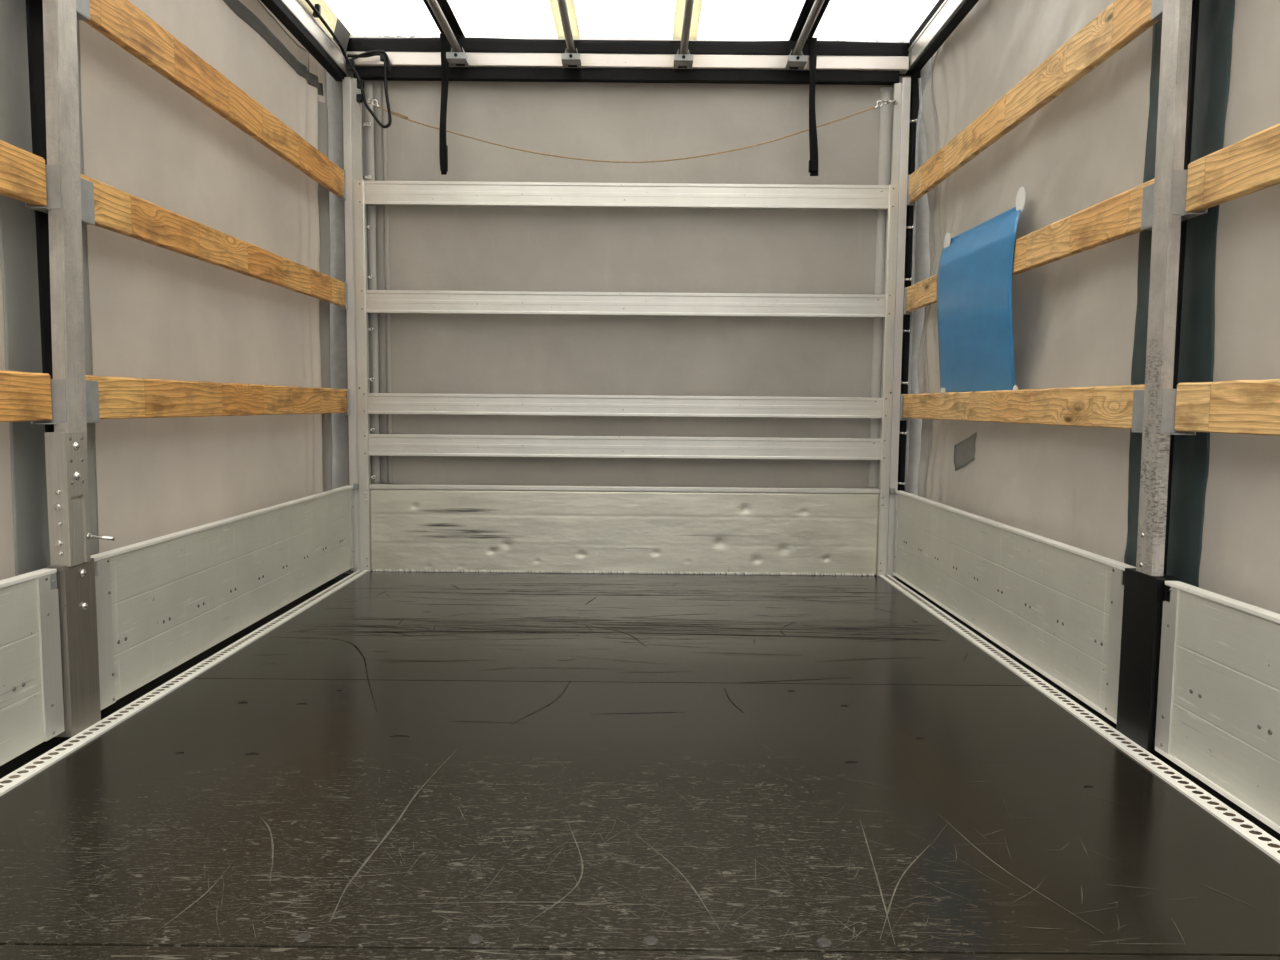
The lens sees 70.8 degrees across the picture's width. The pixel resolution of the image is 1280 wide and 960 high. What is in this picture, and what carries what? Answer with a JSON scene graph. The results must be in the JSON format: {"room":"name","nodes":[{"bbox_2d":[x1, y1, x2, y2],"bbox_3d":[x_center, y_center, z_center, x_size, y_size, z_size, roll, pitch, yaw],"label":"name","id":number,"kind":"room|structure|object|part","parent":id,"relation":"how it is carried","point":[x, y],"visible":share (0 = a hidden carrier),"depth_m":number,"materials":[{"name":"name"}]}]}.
{"room":"cargo space","nodes":[
{"label":"cargo space","id":0,"kind":"room"},
{"bbox_2d":[0,0,333,579],"bbox_3d":[-1.450,-0.566,2.069,0.047,2.540,4.155,1,5,0],"label":"wall","id":1,"kind":"structure","parent":0,"point":[151,311],"depth_m":2.81,"materials":[{"name":"fabric"}]},
{"bbox_2d":[323,0,938,42],"bbox_3d":[-0.056,-1.828,1.995,2.820,0.018,4.220,1,5,0],"label":"ceiling","id":2,"kind":"structure","parent":0,"point":[897,21],"depth_m":3.87,"materials":[{"name":"white plastic"}]},
{"bbox_2d":[260,0,349,80],"bbox_3d":[-1.345,-1.734,1.996,0.084,0.202,4.184,1,5,0],"label":"roof rail","id":3,"kind":"object","parent":2,"relation":"attached to","point":[297,16],"visible":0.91,"depth_m":3.71,"materials":[{"name":"metal"}]},
{"bbox_2d":[305,0,391,127],"bbox_3d":[-1.298,-1.719,3.463,0.192,0.387,1.174,1,5,10],"label":"cable","id":4,"kind":"object","parent":3,"relation":"hanging from","point":[350,63],"visible":1,"depth_m":3.99,"materials":[{"name":"black rubber"}]},
{"bbox_2d":[908,0,978,71],"bbox_3d":[1.243,-1.743,1.993,0.060,0.139,4.184,1,5,0],"label":"roof rail","id":5,"kind":"object","parent":2,"relation":"attached to","point":[943,19],"visible":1,"depth_m":3.72,"materials":[{"name":"metal"}]},
{"bbox_2d":[346,37,929,578],"bbox_3d":[-0.066,-0.772,4.218,2.840,2.620,0.041,1,5,0],"label":"wall","id":6,"kind":"structure","parent":0,"point":[420,248],"depth_m":4.20,"materials":[{"name":"fabric"}]},
{"bbox_2d":[326,71,352,573],"bbox_3d":[-1.413,-0.777,4.190,0.105,2.450,0.040,1,5,0],"label":"trim","id":7,"kind":"structure","parent":6,"relation":"attached to","point":[338,371],"depth_m":4.17,"materials":[{"name":"metal"}]},
{"bbox_2d":[362,122,370,126],"bbox_3d":[-1.264,-1.626,4.116,0.068,0.022,0.012,1,5,0],"label":"clip","id":8,"kind":"object","parent":6,"relation":"attached to","point":[368,124],"visible":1,"depth_m":4.11,"materials":[{"name":"metal"}]},
{"bbox_2d":[363,175,371,179],"bbox_3d":[-1.266,-1.391,4.136,0.068,0.022,0.012,1,5,0],"label":"clip","id":9,"kind":"object","parent":6,"relation":"attached to","point":[369,177],"visible":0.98,"depth_m":4.13,"materials":[{"name":"metal"}]},
{"bbox_2d":[346,38,911,84],"bbox_3d":[-0.056,-1.900,4.072,2.600,0.188,0.068,1,5,0],"label":"header rail","id":10,"kind":"object","parent":6,"relation":"attached to","point":[411,59],"visible":0.91,"depth_m":4.05,"materials":[{"name":"metal"}]},
{"bbox_2d":[439,33,448,174],"bbox_3d":[-0.875,-1.675,4.017,0.044,0.613,0.034,1,5,0],"label":"strap","id":11,"kind":"object","parent":10,"relation":"hanging from","point":[444,45],"visible":0.98,"depth_m":4.02,"materials":[{"name":"black fabric"}]},
{"bbox_2d":[427,0,469,67],"bbox_3d":[-0.805,-1.712,1.980,0.084,0.066,4.130,1,5,0],"label":"pole","id":12,"kind":"object","parent":10,"relation":"attached to","point":[458,57],"visible":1,"depth_m":3.84,"materials":[{"name":"grey metal"}]},
{"bbox_2d":[557,0,581,68],"bbox_3d":[-0.303,-1.708,1.980,0.084,0.066,4.130,1,5,0],"label":"pole","id":13,"kind":"object","parent":10,"relation":"attached to","point":[571,58],"visible":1,"depth_m":3.84,"materials":[{"name":"grey metal"}]},
{"bbox_2d":[673,0,693,69],"bbox_3d":[0.190,-1.703,1.980,0.084,0.066,4.130,1,5,0],"label":"pole","id":14,"kind":"object","parent":10,"relation":"attached to","point":[684,59],"visible":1,"depth_m":3.84,"materials":[{"name":"grey metal"}]},
{"bbox_2d":[784,0,823,70],"bbox_3d":[0.688,-1.699,1.980,0.084,0.066,4.130,1,5,0],"label":"pole","id":15,"kind":"object","parent":10,"relation":"attached to","point":[795,60],"visible":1,"depth_m":3.82,"materials":[{"name":"grey metal"}]},
{"bbox_2d":[808,37,817,175],"bbox_3d":[0.775,-1.665,4.015,0.055,0.603,0.034,1,5,0],"label":"strap","id":16,"kind":"object","parent":10,"relation":"hanging from","point":[813,142],"visible":1,"depth_m":4.01,"materials":[{"name":"black fabric"}]},
{"bbox_2d":[894,70,920,578],"bbox_3d":[1.246,-0.753,4.190,0.033,2.450,0.040,1,5,0],"label":"trim","id":17,"kind":"structure","parent":6,"relation":"attached to","point":[914,94],"depth_m":4.16,"materials":[{"name":"black rubber"}]},
{"bbox_2d":[906,56,932,495],"bbox_3d":[1.298,-0.753,4.190,0.072,2.450,0.040,1,5,0],"label":"trim","id":18,"kind":"structure","parent":6,"relation":"attached to","point":[922,254],"depth_m":4.15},
{"bbox_2d":[0,571,1279,959],"bbox_3d":[-0.079,0.685,2.250,2.840,0.161,4.310,1,5,0],"label":"floor","id":19,"kind":"structure","parent":0,"point":[410,765],"depth_m":1.80,"materials":[{"name":"black wood"}]},
{"bbox_2d":[25,0,114,736],"bbox_3d":[-1.324,-0.611,2.116,0.155,2.416,0.232,1,5,0],"label":"post","id":20,"kind":"object","parent":19,"relation":"on","point":[51,24],"visible":0.98,"depth_m":2.09,"materials":[{"name":"grey metal"}]},
{"bbox_2d":[0,140,46,205],"bbox_3d":[-1.360,-0.592,1.030,0.025,0.110,2.028,1,5,0],"label":"wooden plank","id":21,"kind":"object","parent":20,"relation":"attached to","point":[22,172],"visible":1,"depth_m":1.96,"materials":[{"name":"brown wood"}]},
{"bbox_2d":[0,370,51,421],"bbox_3d":[-1.364,-0.107,1.063,0.025,0.110,2.014,1,5,0],"label":"wooden plank","id":22,"kind":"object","parent":20,"relation":"attached to","point":[24,396],"visible":1,"depth_m":1.98,"materials":[{"name":"brown wood"}]},
{"bbox_2d":[0,569,64,765],"bbox_3d":[-1.354,0.476,1.089,0.034,0.383,1.990,1,5,0],"label":"panel","id":23,"kind":"object","parent":20,"relation":"attached to","point":[31,687],"visible":1,"depth_m":1.98,"materials":[{"name":"metal"}]},
{"bbox_3d":[-1.341,0.401,2.049,0.004,0.374,0.065,1,5,0],"label":"trim","id":24,"kind":"part","parent":23,"relation":"part of","materials":[{"name":"metal"}]},
{"bbox_3d":[-1.289,0.135,2.147,0.071,0.018,0.016,1,5,0],"label":"release lever","id":25,"kind":"part","parent":20,"relation":"part of","materials":[{"name":"metal"}]},
{"bbox_2d":[80,173,344,305],"bbox_3d":[-1.358,-0.766,3.122,0.025,0.110,1.988,1,5,0],"label":"wooden plank","id":26,"kind":"object","parent":20,"relation":"attached to","point":[116,210],"visible":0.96,"depth_m":2.76,"materials":[{"name":"brown wood"}]},
{"bbox_2d":[83,0,343,196],"bbox_3d":[-1.353,-1.261,3.087,0.025,0.124,1.984,1,5,0],"label":"wooden plank","id":27,"kind":"object","parent":20,"relation":"attached to","point":[121,22],"visible":0.97,"depth_m":2.78,"materials":[{"name":"brown wood"}]},
{"bbox_2d":[85,375,347,418],"bbox_3d":[-1.362,-0.282,3.159,0.025,0.109,2.004,1,5,0],"label":"wooden plank","id":28,"kind":"object","parent":20,"relation":"attached to","point":[119,397],"visible":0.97,"depth_m":2.79,"materials":[{"name":"brown wood"}]},
{"bbox_2d":[0,570,367,795],"bbox_3d":[-1.304,0.613,2.169,0.050,0.033,4.150,1,5,0],"label":"rail","id":29,"kind":"object","parent":19,"relation":"on","point":[22,774],"visible":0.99,"depth_m":2.37,"materials":[{"name":"silver metal"}]},
{"bbox_2d":[295,933,310,941],"bbox_3d":[-0.499,0.676,1.332,0.022,0.002,0.022,1,5,0],"label":"bolt","id":30,"kind":"object","parent":19,"relation":"on","point":[302,937],"visible":1,"depth_m":1.33,"materials":[{"name":"metal"}]},
{"bbox_2d":[339,77,362,570],"bbox_3d":[-1.324,-0.692,4.142,0.099,2.250,0.069,1,5,0],"label":"post","id":31,"kind":"object","parent":19,"relation":"on","point":[352,111],"visible":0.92,"depth_m":4.12,"materials":[{"name":"metal"}]},
{"bbox_2d":[91,486,354,709],"bbox_3d":[-1.353,0.300,3.207,0.034,0.383,2.009,1,5,0],"label":"panel","id":32,"kind":"object","parent":31,"relation":"attached to","point":[162,602],"visible":0.91,"depth_m":2.78,"materials":[{"name":"metal"}]},
{"bbox_3d":[-1.341,0.385,2.246,0.004,0.374,0.079,1,5,0],"label":"trim","id":33,"kind":"part","parent":32,"relation":"part of","materials":[{"name":"metal"}]},
{"bbox_3d":[-1.339,0.223,4.189,0.004,0.374,0.040,1,5,0],"label":"trim","id":34,"kind":"part","parent":32,"relation":"part of","materials":[{"name":"metal"}]},
{"bbox_2d":[357,99,897,162],"bbox_3d":[-0.059,-1.578,4.063,2.445,0.290,0.046,1,5,0],"label":"rope","id":35,"kind":"object","parent":31,"relation":"hanging from","point":[895,102],"visible":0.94,"depth_m":4.06,"materials":[{"name":"fabric"}]},
{"bbox_2d":[354,180,371,570],"bbox_3d":[-1.283,-0.467,4.172,0.044,1.797,0.037,1,5,0],"label":"upright","id":36,"kind":"object","parent":19,"relation":"on","point":[360,207],"visible":1,"depth_m":4.16,"materials":[{"name":"metal"}]},
{"bbox_2d":[368,434,880,459],"bbox_3d":[-0.071,-0.154,4.200,2.384,0.098,0.028,1,5,0],"label":"cross beam","id":37,"kind":"structure","parent":36,"relation":"attached to","point":[379,444],"depth_m":4.19,"materials":[{"name":"metal"}]},
{"bbox_2d":[368,393,881,417],"bbox_3d":[-0.070,-0.346,4.184,2.384,0.095,0.028,1,5,0],"label":"cross beam","id":38,"kind":"structure","parent":36,"relation":"attached to","point":[378,403],"depth_m":4.17,"materials":[{"name":"metal"}]},
{"bbox_2d":[366,290,885,317],"bbox_3d":[-0.066,-0.811,4.146,2.384,0.102,0.028,1,5,0],"label":"cross beam","id":39,"kind":"structure","parent":36,"relation":"attached to","point":[377,301],"depth_m":4.13,"materials":[{"name":"metal"}]},
{"bbox_2d":[364,181,888,209],"bbox_3d":[-0.061,-1.299,4.105,2.384,0.104,0.028,1,5,0],"label":"cross beam","id":40,"kind":"structure","parent":36,"relation":"attached to","point":[401,193],"depth_m":4.09,"materials":[{"name":"metal"}]},
{"bbox_2d":[468,934,482,943],"bbox_3d":[-0.244,0.679,1.332,0.022,0.002,0.022,1,5,0],"label":"bolt","id":41,"kind":"object","parent":19,"relation":"on","point":[474,939],"visible":1,"depth_m":1.33,"materials":[{"name":"metal"}]},
{"bbox_2d":[369,484,879,575],"bbox_3d":[-0.075,0.234,4.229,2.384,0.410,0.031,1,5,0],"label":"board","id":42,"kind":"object","parent":19,"relation":"on","point":[454,528],"visible":1,"depth_m":4.22,"materials":[{"name":"metal"}]},
{"bbox_3d":[-0.073,0.041,4.213,2.384,0.022,0.029,1,5,0],"label":"rail","id":43,"kind":"part","parent":42,"relation":"part of","materials":[{"name":"metal"}]},
{"bbox_2d":[644,936,657,944],"bbox_3d":[0.016,0.681,1.332,0.022,0.002,0.022,1,5,0],"label":"bolt","id":44,"kind":"object","parent":19,"relation":"on","point":[649,940],"visible":1,"depth_m":1.33,"materials":[{"name":"metal"}]},
{"bbox_2d":[816,937,830,946],"bbox_3d":[0.272,0.683,1.332,0.022,0.002,0.022,1,5,0],"label":"bolt","id":45,"kind":"object","parent":19,"relation":"on","point":[824,942],"visible":1,"depth_m":1.33,"materials":[{"name":"metal"}]},
{"bbox_2d":[877,185,898,575],"bbox_3d":[1.146,-0.445,4.172,0.044,1.797,0.037,1,5,0],"label":"upright","id":46,"kind":"object","parent":19,"relation":"on","point":[892,211],"visible":1,"depth_m":4.16,"materials":[{"name":"metal"}]},
{"bbox_2d":[887,78,913,575],"bbox_3d":[1.188,-0.680,4.151,0.104,2.270,0.064,4,6,37],"label":"post","id":47,"kind":"object","parent":19,"relation":"on","point":[901,111],"visible":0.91,"depth_m":4.12,"materials":[{"name":"metal"}]},
{"bbox_2d":[905,78,921,490],"bbox_3d":[1.256,-0.880,4.137,0.023,1.870,0.014,1,5,0],"label":"tension rod","id":48,"kind":"object","parent":47,"relation":"attached to","point":[919,79],"visible":0.85,"depth_m":4.13,"materials":[{"name":"metal"}]},
{"bbox_2d":[893,491,1135,723],"bbox_3d":[1.201,0.329,3.207,0.034,0.395,2.004,1,5,0],"label":"panel","id":49,"kind":"object","parent":47,"relation":"attached to","point":[1056,607],"visible":0.88,"depth_m":2.78,"materials":[{"name":"metal"}]},
{"bbox_3d":[1.190,0.246,4.184,0.004,0.374,0.044,1,5,0],"label":"trim","id":50,"kind":"part","parent":49,"relation":"part of","materials":[{"name":"metal"}]},
{"bbox_3d":[1.188,0.408,2.245,0.004,0.374,0.072,1,5,0],"label":"trim","id":51,"kind":"part","parent":49,"relation":"part of","materials":[{"name":"metal"}]},
{"bbox_2d":[879,575,1279,862],"bbox_3d":[1.147,0.635,2.169,0.050,0.033,4.150,1,5,0],"label":"rail","id":52,"kind":"object","parent":19,"relation":"on","point":[1245,828],"visible":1,"depth_m":2.13,"materials":[{"name":"silver metal"}]},
{"bbox_2d":[1116,0,1207,750],"bbox_3d":[1.223,-0.584,2.070,0.088,2.416,0.215,1,5,0],"label":"post","id":53,"kind":"object","parent":19,"relation":"on","point":[1164,213],"visible":0.88,"depth_m":2.06,"materials":[{"name":"grey metal"}]},
{"bbox_2d":[902,384,1144,428],"bbox_3d":[1.222,-0.257,3.138,0.025,0.110,2.054,1,5,0],"label":"wooden plank","id":54,"kind":"object","parent":53,"relation":"attached to","point":[1092,406],"visible":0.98,"depth_m":2.75,"materials":[{"name":"brown wood"}]},
{"bbox_2d":[906,178,1154,311],"bbox_3d":[1.226,-0.741,3.103,0.025,0.110,2.042,1,5,0],"label":"wooden plank","id":55,"kind":"object","parent":53,"relation":"attached to","point":[1119,216],"visible":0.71,"depth_m":2.52,"materials":[{"name":"brown wood"}]},
{"bbox_2d":[937,186,1025,392],"bbox_3d":[1.238,-0.655,3.355,0.070,0.697,0.894,1,5,0],"label":"sheet","id":56,"kind":"object","parent":55,"relation":"hanging from","point":[974,279],"visible":0.91,"depth_m":3.23,"materials":[{"name":"plastic"}]},
{"bbox_2d":[909,0,1158,201],"bbox_3d":[1.230,-1.236,3.068,0.025,0.123,2.030,1,5,0],"label":"wooden plank","id":57,"kind":"object","parent":53,"relation":"attached to","point":[1121,22],"visible":1,"depth_m":2.72,"materials":[{"name":"brown wood"}]},
{"bbox_2d":[1155,581,1279,833],"bbox_3d":[1.200,0.506,1.077,0.034,0.395,1.964,1,5,0],"label":"panel","id":58,"kind":"object","parent":53,"relation":"attached to","point":[1218,715],"visible":1,"depth_m":1.84,"materials":[{"name":"metal"}]},
{"bbox_3d":[1.188,0.426,2.029,0.004,0.374,0.052,1,5,0],"label":"trim","id":59,"kind":"part","parent":58,"relation":"part of","materials":[{"name":"metal"}]},
{"bbox_2d":[1174,379,1279,435],"bbox_3d":[1.220,-0.083,1.045,0.025,0.110,1.978,1,5,0],"label":"wooden plank","id":60,"kind":"object","parent":53,"relation":"attached to","point":[1250,407],"visible":1,"depth_m":1.84,"materials":[{"name":"brown wood"}]},
{"bbox_2d":[1185,123,1279,212],"bbox_3d":[1.224,-0.567,1.008,0.025,0.110,1.985,1,5,0],"label":"wooden plank","id":61,"kind":"object","parent":53,"relation":"attached to","point":[1249,165],"visible":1,"depth_m":1.83,"materials":[{"name":"brown wood"}]},
{"bbox_2d":[917,0,1279,613],"bbox_3d":[1.310,-0.541,2.069,0.085,2.540,4.155,0,5,0],"label":"wall","id":62,"kind":"structure","parent":0,"point":[1080,319],"depth_m":2.50,"materials":[{"name":"fabric"}]}
]}

